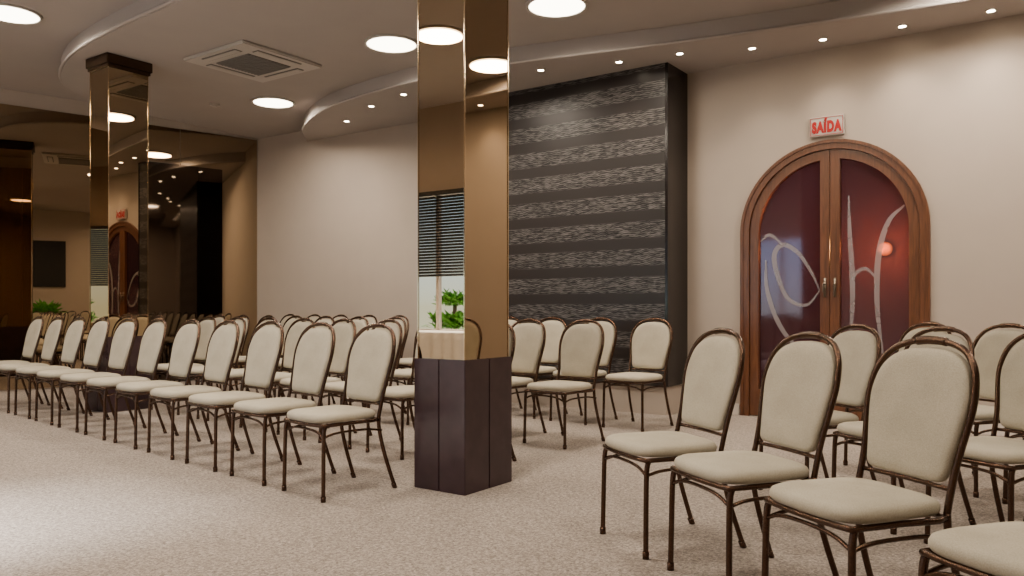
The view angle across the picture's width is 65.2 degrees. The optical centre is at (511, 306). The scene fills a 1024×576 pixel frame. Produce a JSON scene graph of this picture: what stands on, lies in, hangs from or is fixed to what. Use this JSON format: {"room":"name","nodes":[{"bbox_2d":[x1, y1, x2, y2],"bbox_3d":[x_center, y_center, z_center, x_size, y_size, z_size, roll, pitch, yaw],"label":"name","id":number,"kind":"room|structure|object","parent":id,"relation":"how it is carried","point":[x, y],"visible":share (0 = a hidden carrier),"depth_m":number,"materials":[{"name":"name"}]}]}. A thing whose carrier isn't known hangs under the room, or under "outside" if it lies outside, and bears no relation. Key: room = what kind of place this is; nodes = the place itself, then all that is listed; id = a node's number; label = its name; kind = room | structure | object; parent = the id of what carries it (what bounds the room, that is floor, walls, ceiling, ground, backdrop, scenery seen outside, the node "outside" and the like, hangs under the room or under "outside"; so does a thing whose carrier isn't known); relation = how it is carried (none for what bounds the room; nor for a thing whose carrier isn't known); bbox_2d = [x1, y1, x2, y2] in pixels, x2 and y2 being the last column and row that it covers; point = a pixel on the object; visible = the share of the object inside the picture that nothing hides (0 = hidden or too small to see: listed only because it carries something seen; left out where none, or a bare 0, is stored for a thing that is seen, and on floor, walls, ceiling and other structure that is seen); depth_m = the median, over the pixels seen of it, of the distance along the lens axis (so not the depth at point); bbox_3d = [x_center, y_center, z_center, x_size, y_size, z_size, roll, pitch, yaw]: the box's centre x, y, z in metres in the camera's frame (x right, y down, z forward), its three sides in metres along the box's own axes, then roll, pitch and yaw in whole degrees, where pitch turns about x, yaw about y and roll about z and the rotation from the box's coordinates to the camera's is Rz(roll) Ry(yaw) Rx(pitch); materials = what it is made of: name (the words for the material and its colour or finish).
{"room":"event hall","nodes":[
{"label":"event hall","id":0,"kind":"room"},
{"bbox_2d":[0,0,137,101],"bbox_3d":[-1.817,-2.750,5.226,15.798,0.100,9.240,0,0,35],"label":"ceiling","id":1,"kind":"structure","parent":0,"point":[30,55],"depth_m":8.11,"materials":[{"name":"paint"}]},
{"bbox_2d":[0,2,42,24],"bbox_3d":[-4.607,-2.689,7.344,0.524,0.022,0.524,0,0,35],"label":"recessed light","id":2,"kind":"object","parent":1,"relation":"in","point":[9,13],"visible":1,"depth_m":7.37,"materials":[{"name":"white plastic"}]},
{"bbox_2d":[0,6,39,22],"bbox_3d":[-4.607,-2.688,7.344,0.470,0.004,0.470,0,0,35],"label":"diffuser","id":3,"kind":"object","parent":2,"relation":"attached to","point":[8,14],"depth_m":7.37,"materials":[{"name":"white plastic"}]},
{"bbox_2d":[0,88,257,391],"bbox_3d":[-7.305,-0.825,9.103,9.123,3.750,0.146,0,0,-41],"label":"wall","id":4,"kind":"structure","parent":0,"point":[10,97],"depth_m":10.38,"materials":[{"name":"paint"}]},
{"bbox_2d":[0,103,89,390],"bbox_3d":[-5.959,-0.740,10.178,1.122,3.540,0.012,0,0,-41],"label":"mirror panel","id":5,"kind":"object","parent":4,"relation":"attached to","point":[45,154],"visible":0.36,"depth_m":10.16,"materials":[{"name":"brown mirror"}]},
{"bbox_2d":[148,125,179,164],"bbox_3d":[-5.111,-0.740,10.924,1.122,3.540,0.012,0,0,-41],"label":"mirror panel","id":6,"kind":"object","parent":4,"relation":"attached to","point":[163,142],"visible":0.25,"depth_m":11.14,"materials":[{"name":"brown mirror"}]},
{"bbox_2d":[148,161,221,380],"bbox_3d":[-4.625,-0.485,11.313,1.060,3.030,0.040,0,0,-41],"label":"mirror","id":7,"kind":"object","parent":4,"relation":"attached to","point":[185,202],"visible":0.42,"depth_m":11.27,"materials":[{"name":"black mirror"}]},
{"bbox_2d":[180,129,256,368],"bbox_3d":[-4.262,-0.740,11.671,1.122,3.540,0.012,0,0,-41],"label":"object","id":8,"kind":"object","parent":4,"relation":"attached to","point":[236,157],"visible":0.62,"depth_m":11.83,"materials":[{"name":"brown mirror"}]},
{"bbox_2d":[61,0,840,138],"bbox_3d":[0.168,-2.615,6.884,12.470,0.169,3.842,0,0,35],"label":"ceiling","id":9,"kind":"structure","parent":0,"point":[331,34],"depth_m":7.48,"materials":[{"name":"paint"}]},
{"bbox_2d":[58,0,179,98],"bbox_3d":[0.052,-2.550,6.308,12.593,0.031,3.185,0,0,27],"label":"trim","id":10,"kind":"structure","parent":9,"relation":"attached to","point":[169,2],"depth_m":7.31,"materials":[{"name":"paint"}]},
{"bbox_2d":[210,103,219,106],"bbox_3d":[-3.701,-2.512,9.961,0.120,0.036,0.120,0,0,35],"label":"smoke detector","id":11,"kind":"object","parent":9,"relation":"attached to","point":[211,104],"visible":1,"depth_m":9.94,"materials":[{"name":"white plastic"}]},
{"bbox_2d":[183,40,321,82],"bbox_3d":[-2.657,-2.504,8.232,0.980,0.052,0.980,0,0,35],"label":"air conditioner","id":12,"kind":"object","parent":9,"relation":"attached to","point":[242,58],"visible":1,"depth_m":8.13,"materials":[{"name":"white plastic"}]},
{"bbox_2d":[216,54,290,75],"bbox_3d":[-2.657,-2.486,8.232,0.520,0.016,0.520,0,0,35],"label":"grille","id":13,"kind":"object","parent":12,"relation":"attached to","point":[258,65],"depth_m":8.18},
{"bbox_2d":[251,96,294,108],"bbox_3d":[-2.946,-2.519,9.868,0.524,0.022,0.524,0,0,35],"label":"recessed light","id":14,"kind":"object","parent":9,"relation":"in","point":[263,101],"visible":1,"depth_m":9.84,"materials":[{"name":"white plastic"}]},
{"bbox_2d":[253,98,292,107],"bbox_3d":[-2.946,-2.518,9.868,0.470,0.004,0.470,0,0,35],"label":"diffuser","id":15,"kind":"object","parent":14,"relation":"attached to","point":[261,102],"depth_m":9.84,"materials":[{"name":"white plastic"}]},
{"bbox_2d":[364,34,417,53],"bbox_3d":[-1.155,-2.519,7.672,0.524,0.022,0.524,0,0,35],"label":"recessed light","id":16,"kind":"object","parent":9,"relation":"in","point":[382,43],"visible":0.98,"depth_m":7.64,"materials":[{"name":"white plastic"}]},
{"bbox_2d":[367,37,415,51],"bbox_3d":[-1.155,-2.518,7.672,0.470,0.004,0.470,0,0,35],"label":"diffuser","id":17,"kind":"object","parent":16,"relation":"attached to","point":[378,44],"depth_m":7.67,"materials":[{"name":"white plastic"}]},
{"bbox_2d":[526,0,587,18],"bbox_3d":[0.376,-2.519,6.701,0.524,0.022,0.524,0,0,35],"label":"recessed light","id":18,"kind":"object","parent":9,"relation":"in","point":[553,9],"visible":1,"depth_m":6.73,"materials":[{"name":"white plastic"}]},
{"bbox_2d":[0,380,1023,575],"bbox_3d":[-1.817,1.100,5.226,15.798,0.100,9.240,0,0,35],"label":"floor","id":19,"kind":"structure","parent":0,"point":[72,503],"depth_m":4.21,"materials":[{"name":"beige carpet"}]},
{"bbox_2d":[0,316,43,403],"bbox_3d":[-5.384,0.576,8.623,0.453,0.960,0.570,0,0,43],"label":"banquet chair","id":20,"kind":"object","parent":19,"relation":"on","point":[34,331],"visible":0.75,"depth_m":8.70,"materials":[{"name":"beige fabric"}]},
{"bbox_2d":[0,316,63,413],"bbox_3d":[-4.945,0.576,8.223,0.453,0.960,0.570,0,0,44],"label":"banquet chair","id":21,"kind":"object","parent":19,"relation":"on","point":[54,330],"visible":0.81,"depth_m":8.23,"materials":[{"name":"beige fabric"}]},
{"bbox_2d":[14,317,85,418],"bbox_3d":[-4.505,0.576,7.822,0.453,0.960,0.570,0,0,42],"label":"banquet chair","id":22,"kind":"object","parent":19,"relation":"on","point":[74,334],"visible":0.82,"depth_m":7.83,"materials":[{"name":"beige fabric"}]},
{"bbox_2d":[34,317,109,425],"bbox_3d":[-4.065,0.576,7.422,0.453,0.960,0.570,0,0,42],"label":"banquet chair","id":23,"kind":"object","parent":19,"relation":"on","point":[98,334],"visible":0.84,"depth_m":7.44,"materials":[{"name":"beige fabric"}]},
{"bbox_2d":[57,318,136,432],"bbox_3d":[-3.626,0.576,7.022,0.453,0.960,0.570,0,0,41],"label":"banquet chair","id":24,"kind":"object","parent":19,"relation":"on","point":[123,338],"visible":0.84,"depth_m":7.04,"materials":[{"name":"beige fabric"}]},
{"bbox_2d":[86,52,152,412],"bbox_3d":[-4.043,-0.739,8.237,0.420,3.578,0.480,0,0,35],"label":"pillar","id":25,"kind":"structure","parent":19,"relation":"on","point":[118,83],"depth_m":8.11,"materials":[{"name":"brown paint"}]},
{"bbox_2d":[84,318,166,440],"bbox_3d":[-3.186,0.576,6.622,0.453,0.960,0.570,0,0,43],"label":"banquet chair","id":26,"kind":"object","parent":19,"relation":"on","point":[152,342],"visible":0.87,"depth_m":6.63,"materials":[{"name":"beige fabric"}]},
{"bbox_2d":[113,319,200,449],"bbox_3d":[-2.746,0.576,6.222,0.453,0.960,0.570,0,0,44],"label":"banquet chair","id":27,"kind":"object","parent":19,"relation":"on","point":[185,343],"visible":0.77,"depth_m":6.22,"materials":[{"name":"beige fabric"}]},
{"bbox_2d":[150,315,164,379],"bbox_3d":[-4.246,0.576,9.027,0.453,0.960,0.570,0,0,44],"label":"banquet chair","id":28,"kind":"object","parent":19,"relation":"on","point":[158,316],"visible":0.08,"depth_m":9.17,"materials":[{"name":"brown metal"}]},
{"bbox_2d":[151,316,215,409],"bbox_3d":[-3.366,0.576,8.226,0.453,0.960,0.570,0,0,42],"label":"banquet chair","id":29,"kind":"object","parent":19,"relation":"on","point":[207,326],"visible":0.41,"depth_m":8.29,"materials":[{"name":"beige fabric"}]},
{"bbox_2d":[147,320,239,459],"bbox_3d":[-2.306,0.576,5.822,0.453,0.960,0.570,0,0,44],"label":"banquet chair","id":30,"kind":"object","parent":19,"relation":"on","point":[222,346],"visible":0.87,"depth_m":5.83,"materials":[{"name":"beige fabric"}]},
{"bbox_2d":[173,314,225,387],"bbox_3d":[-3.986,0.576,10.230,0.453,0.960,0.570,0,0,44],"label":"banquet chair","id":31,"kind":"object","parent":19,"relation":"on","point":[219,319],"visible":0.12,"depth_m":10.36,"materials":[{"name":"beige fabric"}]},
{"bbox_2d":[177,317,245,418],"bbox_3d":[-2.926,0.576,7.826,0.453,0.960,0.570,0,0,42],"label":"banquet chair","id":32,"kind":"object","parent":19,"relation":"on","point":[197,371],"visible":0.37,"depth_m":7.81,"materials":[{"name":"beige fabric"}]},
{"bbox_2d":[195,315,249,391],"bbox_3d":[-3.547,0.576,9.831,0.453,0.960,0.570,0,0,43],"label":"banquet chair","id":33,"kind":"object","parent":19,"relation":"on","point":[247,320],"visible":0.24,"depth_m":9.83,"materials":[{"name":"beige fabric"}]},
{"bbox_2d":[185,321,283,471],"bbox_3d":[-1.866,0.576,5.422,0.453,0.960,0.570,0,0,43],"label":"banquet chair","id":34,"kind":"object","parent":19,"relation":"on","point":[265,346],"visible":0.94,"depth_m":5.44,"materials":[{"name":"beige fabric"}]},
{"bbox_2d":[206,317,278,422],"bbox_3d":[-2.487,0.576,7.426,0.453,0.960,0.570,0,0,42],"label":"banquet chair","id":35,"kind":"object","parent":19,"relation":"on","point":[234,373],"visible":0.3,"depth_m":7.21,"materials":[{"name":"beige fabric"}]},
{"bbox_2d":[219,315,273,394],"bbox_3d":[-3.107,0.576,9.430,0.453,0.960,0.570,0,0,44],"label":"banquet chair","id":36,"kind":"object","parent":19,"relation":"on","point":[241,361],"visible":0.09,"depth_m":9.36,"materials":[{"name":"beige fabric"}]},
{"bbox_2d":[245,315,303,398],"bbox_3d":[-2.667,0.576,9.030,0.453,0.960,0.570,0,0,43],"label":"banquet chair","id":37,"kind":"object","parent":19,"relation":"on","point":[288,322],"visible":0.18,"depth_m":9.23,"materials":[{"name":"beige fabric"}]},
{"bbox_2d":[239,318,314,432],"bbox_3d":[-2.047,0.576,7.026,0.453,0.960,0.570,0,0,41],"label":"banquet chair","id":38,"kind":"object","parent":19,"relation":"on","point":[294,332],"visible":0.41,"depth_m":7.20,"materials":[{"name":"beige fabric"}]},
{"bbox_2d":[229,322,336,485],"bbox_3d":[-1.427,0.576,5.022,0.453,0.960,0.570,0,0,44],"label":"banquet chair","id":39,"kind":"object","parent":19,"relation":"on","point":[315,347],"visible":0.91,"depth_m":5.04,"materials":[{"name":"beige fabric"}]},
{"bbox_2d":[280,314,296,357],"bbox_3d":[-3.287,0.576,11.035,0.453,0.960,0.570,0,0,42],"label":"banquet chair","id":40,"kind":"object","parent":19,"relation":"on","point":[283,319],"visible":0.16,"depth_m":11.25,"materials":[{"name":"beige fabric"}]},
{"bbox_2d":[273,314,321,388],"bbox_3d":[-2.848,0.576,10.634,0.453,0.960,0.570,0,0,43],"label":"banquet chair","id":41,"kind":"object","parent":19,"relation":"on","point":[314,319],"visible":0.1,"depth_m":10.79,"materials":[{"name":"beige fabric"}]},
{"bbox_2d":[274,316,335,403],"bbox_3d":[-2.227,0.576,8.630,0.453,0.960,0.570,0,0,42],"label":"banquet chair","id":42,"kind":"object","parent":19,"relation":"on","point":[328,321],"visible":0.19,"depth_m":8.72,"materials":[{"name":"beige fabric"}]},
{"bbox_2d":[276,318,356,440],"bbox_3d":[-1.607,0.576,6.626,0.453,0.960,0.570,0,0,44],"label":"banquet chair","id":43,"kind":"object","parent":19,"relation":"on","point":[345,333],"visible":0.48,"depth_m":6.67,"materials":[{"name":"beige fabric"}]},
{"bbox_2d":[307,316,368,406],"bbox_3d":[-1.788,0.576,8.230,0.453,0.960,0.570,0,0,42],"label":"banquet chair","id":44,"kind":"object","parent":19,"relation":"on","point":[360,324],"visible":0.09,"depth_m":8.34,"materials":[{"name":"beige fabric"}]},
{"bbox_2d":[282,323,396,502],"bbox_3d":[-0.987,0.576,4.622,0.453,0.960,0.570,0,0,44],"label":"banquet chair","id":45,"kind":"object","parent":19,"relation":"on","point":[371,355],"visible":1,"depth_m":4.63,"materials":[{"name":"beige fabric"}]},
{"bbox_2d":[333,314,347,376],"bbox_3d":[-2.408,0.576,10.234,0.453,0.960,0.570,0,0,43],"label":"banquet chair","id":46,"kind":"object","parent":19,"relation":"on","point":[340,316],"visible":0.08,"depth_m":10.42,"materials":[{"name":"beige fabric"}]},
{"bbox_2d":[318,319,402,449],"bbox_3d":[-1.167,0.576,6.226,0.453,0.960,0.570,0,0,44],"label":"banquet chair","id":47,"kind":"object","parent":19,"relation":"on","point":[331,387],"visible":0.36,"depth_m":6.20,"materials":[{"name":"beige fabric"}]},
{"bbox_2d":[359,315,377,329],"bbox_3d":[-1.968,0.576,9.834,0.453,0.960,0.570,0,0,42],"label":"banquet chair","id":48,"kind":"object","parent":19,"relation":"on","point":[370,320],"visible":0.13,"depth_m":9.95,"materials":[{"name":"beige fabric"}]},
{"bbox_2d":[340,317,406,413],"bbox_3d":[-1.348,0.576,7.830,0.453,0.960,0.570,0,0,44],"label":"banquet chair","id":49,"kind":"object","parent":19,"relation":"on","point":[403,324],"visible":0.17,"depth_m":7.83,"materials":[{"name":"beige fabric"}]},
{"bbox_2d":[365,335,417,459],"bbox_3d":[-0.728,0.576,5.826,0.453,0.960,0.570,0,0,44],"label":"banquet chair","id":50,"kind":"object","parent":19,"relation":"on","point":[395,393],"visible":0.39,"depth_m":5.59,"materials":[{"name":"beige fabric"}]},
{"bbox_2d":[378,329,417,424],"bbox_3d":[-0.908,0.576,7.430,0.453,0.960,0.570,0,0,42],"label":"banquet chair","id":51,"kind":"object","parent":19,"relation":"on","point":[405,374],"visible":0.12,"depth_m":7.16,"materials":[{"name":"beige fabric"}]},
{"bbox_2d":[393,315,408,383],"bbox_3d":[-1.528,0.576,9.434,0.453,0.960,0.570,0,0,42],"label":"banquet chair","id":52,"kind":"object","parent":19,"relation":"on","point":[402,316],"visible":0.16,"depth_m":9.45,"materials":[{"name":"beige fabric"}]},
{"bbox_2d":[398,328,417,383],"bbox_3d":[-1.089,0.576,9.034,0.453,0.960,0.570,0,0,43],"label":"banquet chair","id":53,"kind":"object","parent":19,"relation":"on","point":[406,362],"visible":0.08,"depth_m":8.77,"materials":[{"name":"beige fabric"}]},
{"bbox_2d":[414,0,511,495],"bbox_3d":[-0.286,-0.824,4.739,0.379,3.748,0.453,0,0,35],"label":"pillar","id":54,"kind":"structure","parent":19,"relation":"on","point":[463,364],"depth_m":4.59,"materials":[{"name":"brown paint"}]},
{"bbox_2d":[509,324,516,460],"bbox_3d":[-0.288,0.576,5.426,0.453,0.960,0.570,0,0,43],"label":"banquet chair","id":55,"kind":"object","parent":19,"relation":"on","point":[512,338],"visible":0.06,"depth_m":5.44,"materials":[{"name":"beige fabric"}]},
{"bbox_2d":[509,316,522,408],"bbox_3d":[-0.209,0.576,8.234,0.453,0.960,0.570,0,0,43],"label":"banquet chair","id":56,"kind":"object","parent":19,"relation":"on","point":[511,322],"visible":0.08,"depth_m":8.30,"materials":[{"name":"beige fabric"}]},
{"bbox_2d":[509,318,546,432],"bbox_3d":[-0.029,0.576,6.630,0.453,0.960,0.570,0,0,42],"label":"banquet chair","id":57,"kind":"object","parent":19,"relation":"on","point":[530,337],"visible":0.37,"depth_m":6.70,"materials":[{"name":"beige fabric"}]},
{"bbox_2d":[512,317,567,418],"bbox_3d":[0.231,0.576,7.834,0.453,0.960,0.570,0,0,43],"label":"banquet chair","id":58,"kind":"object","parent":19,"relation":"on","point":[554,329],"visible":0.39,"depth_m":7.90,"materials":[{"name":"beige fabric"}]},
{"bbox_2d":[523,319,604,449],"bbox_3d":[0.411,0.576,6.230,0.453,0.960,0.570,0,0,42],"label":"banquet chair","id":59,"kind":"object","parent":19,"relation":"on","point":[581,347],"visible":1,"depth_m":6.28,"materials":[{"name":"beige fabric"}]},
{"bbox_2d":[549,317,617,424],"bbox_3d":[0.670,0.576,7.434,0.453,0.960,0.570,0,0,42],"label":"banquet chair","id":60,"kind":"object","parent":19,"relation":"on","point":[610,331],"visible":0.5,"depth_m":7.44,"materials":[{"name":"beige fabric"}]},
{"bbox_2d":[602,318,673,431],"bbox_3d":[1.110,0.576,7.034,0.453,0.960,0.570,0,0,41],"label":"banquet chair","id":61,"kind":"object","parent":19,"relation":"on","point":[650,345],"visible":1,"depth_m":7.09,"materials":[{"name":"beige fabric"}]},
{"bbox_2d":[600,328,746,559],"bbox_3d":[0.725,0.576,3.609,0.570,0.960,0.453,0,0,-20],"label":"banquet chair","id":62,"kind":"object","parent":19,"relation":"on","point":[714,366],"visible":0.95,"depth_m":3.57,"materials":[{"name":"beige fabric"}]},
{"bbox_2d":[667,331,841,575],"bbox_3d":[0.936,0.576,3.093,0.570,0.960,0.453,0,0,-19],"label":"banquet chair","id":63,"kind":"object","parent":19,"relation":"on","point":[800,383],"visible":0.97,"depth_m":3.06,"materials":[{"name":"beige fabric"}]},
{"bbox_2d":[758,324,880,489],"bbox_3d":[1.729,0.576,4.492,0.570,0.960,0.453,0,0,-19],"label":"banquet chair","id":64,"kind":"object","parent":19,"relation":"on","point":[860,351],"visible":0.35,"depth_m":4.47,"materials":[{"name":"beige fabric"}]},
{"bbox_2d":[761,336,979,575],"bbox_3d":[1.147,0.576,2.577,0.570,0.960,0.453,0,0,-20],"label":"banquet chair","id":65,"kind":"object","parent":19,"relation":"on","point":[921,403],"visible":0.97,"depth_m":2.54,"materials":[{"name":"beige fabric"}]},
{"bbox_2d":[843,321,951,476],"bbox_3d":[2.517,0.576,5.209,0.570,0.960,0.453,0,0,-20],"label":"banquet chair","id":66,"kind":"object","parent":19,"relation":"on","point":[905,336],"visible":0.22,"depth_m":5.30,"materials":[{"name":"beige fabric"}]},
{"bbox_2d":[831,326,976,534],"bbox_3d":[1.940,0.576,3.976,0.570,0.960,0.453,0,0,-19],"label":"banquet chair","id":67,"kind":"object","parent":19,"relation":"on","point":[849,430],"visible":0.3,"depth_m":3.97,"materials":[{"name":"beige fabric"}]},
{"bbox_2d":[915,323,1023,497],"bbox_3d":[2.727,0.576,4.692,0.570,0.960,0.453,0,0,-20],"label":"banquet chair","id":68,"kind":"object","parent":19,"relation":"on","point":[989,349],"visible":0.32,"depth_m":4.79,"materials":[{"name":"beige fabric"}]},
{"bbox_2d":[918,518,1023,575],"bbox_3d":[1.377,0.576,2.010,0.570,0.960,0.453,0,0,-21],"label":"banquet chair","id":69,"kind":"object","parent":19,"relation":"on","point":[990,549],"visible":1,"depth_m":1.99,"materials":[{"name":"beige fabric"}]},
{"bbox_2d":[924,334,1023,543],"bbox_3d":[2.150,0.576,3.460,0.570,0.960,0.453,0,0,-21],"label":"banquet chair","id":70,"kind":"object","parent":19,"relation":"on","point":[1009,379],"visible":0.73,"depth_m":3.58,"materials":[{"name":"beige fabric"}]},
{"bbox_2d":[1002,427,1023,503],"bbox_3d":[2.938,0.576,4.176,0.570,0.960,0.453,0,0,-20],"label":"banquet chair","id":71,"kind":"object","parent":19,"relation":"on","point":[1005,472],"visible":0.38,"depth_m":4.26,"materials":[{"name":"brown metal"}]},
{"bbox_2d":[258,14,1023,420],"bbox_3d":[1.626,-0.825,8.316,13.640,3.750,0.180,0,0,35],"label":"wall","id":72,"kind":"structure","parent":0,"point":[338,215],"depth_m":7.68,"materials":[{"name":"paint"}]},
{"bbox_2d":[282,371,738,414],"bbox_3d":[-0.793,0.995,9.905,7.355,0.110,0.014,0,0,35],"label":"baseboard","id":73,"kind":"structure","parent":72,"relation":"attached to","point":[736,406],"depth_m":10.23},
{"bbox_2d":[509,62,687,414],"bbox_3d":[0.340,-0.654,8.817,3.180,3.408,0.482,0,0,35],"label":"panel","id":74,"kind":"object","parent":72,"relation":"attached to","point":[598,165],"visible":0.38,"depth_m":8.10,"materials":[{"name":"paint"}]},
{"bbox_2d":[302,0,971,140],"bbox_3d":[1.548,-2.375,7.229,12.179,0.028,1.274,0,0,37],"label":"trim","id":75,"kind":"structure","parent":72,"relation":"attached to","point":[946,2],"depth_m":7.09,"materials":[{"name":"paint"}]},
{"bbox_2d":[810,114,844,137],"bbox_3d":[2.873,-1.650,7.299,0.300,0.180,0.038,0,0,35],"label":"exit sign","id":76,"kind":"object","parent":72,"relation":"attached to","point":[832,125],"visible":1,"depth_m":7.28,"materials":[{"name":"plastic"}]},
{"bbox_2d":[740,139,930,420],"bbox_3d":[2.928,-0.237,7.341,1.648,2.574,0.190,0,0,35],"label":"door","id":77,"kind":"structure","parent":72,"relation":"in","point":[829,153],"depth_m":7.31,"materials":[{"name":"brown wood"}]},
{"bbox_2d":[972,423,1016,435],"bbox_3d":[5.296,0.995,5.603,4.195,0.110,0.014,0,0,35],"label":"baseboard","id":78,"kind":"structure","parent":72,"relation":"attached to","point":[987,426],"depth_m":6.57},
{"bbox_2d":[304,0,1023,140],"bbox_3d":[1.662,-2.445,7.343,12.160,0.169,1.368,0,0,35],"label":"ceiling","id":79,"kind":"structure","parent":0,"point":[391,108],"depth_m":7.39,"materials":[{"name":"paint"}]},
{"bbox_2d":[897,24,907,27],"bbox_3d":[3.278,-2.356,6.720,0.084,0.008,0.084,0,0,35],"label":"recessed light","id":80,"kind":"object","parent":79,"relation":"in","point":[902,25],"visible":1,"depth_m":6.71,"materials":[{"name":"white plastic"}]},
{"bbox_2d":[985,9,996,12],"bbox_3d":[3.812,-2.356,6.367,0.084,0.008,0.084,0,0,35],"label":"recessed light","id":81,"kind":"object","parent":79,"relation":"in","point":[988,10],"visible":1,"depth_m":6.36,"materials":[{"name":"white plastic"}]},
{"bbox_2d":[761,159,908,380],"bbox_3d":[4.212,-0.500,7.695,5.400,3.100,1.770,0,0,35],"label":"door glass","id":82,"kind":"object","parent":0,"point":[874,286],"depth_m":8.98,"materials":[{"name":"red glass"}]},
{"bbox_2d":[878,242,892,255],"bbox_3d":[4.045,-0.630,8.672,0.150,0.150,0.163,0,0,35],"label":"wall sconce","id":83,"kind":"object","parent":82,"relation":"attached to","point":[884,248],"visible":1,"depth_m":8.62,"materials":[{"name":"glass"}]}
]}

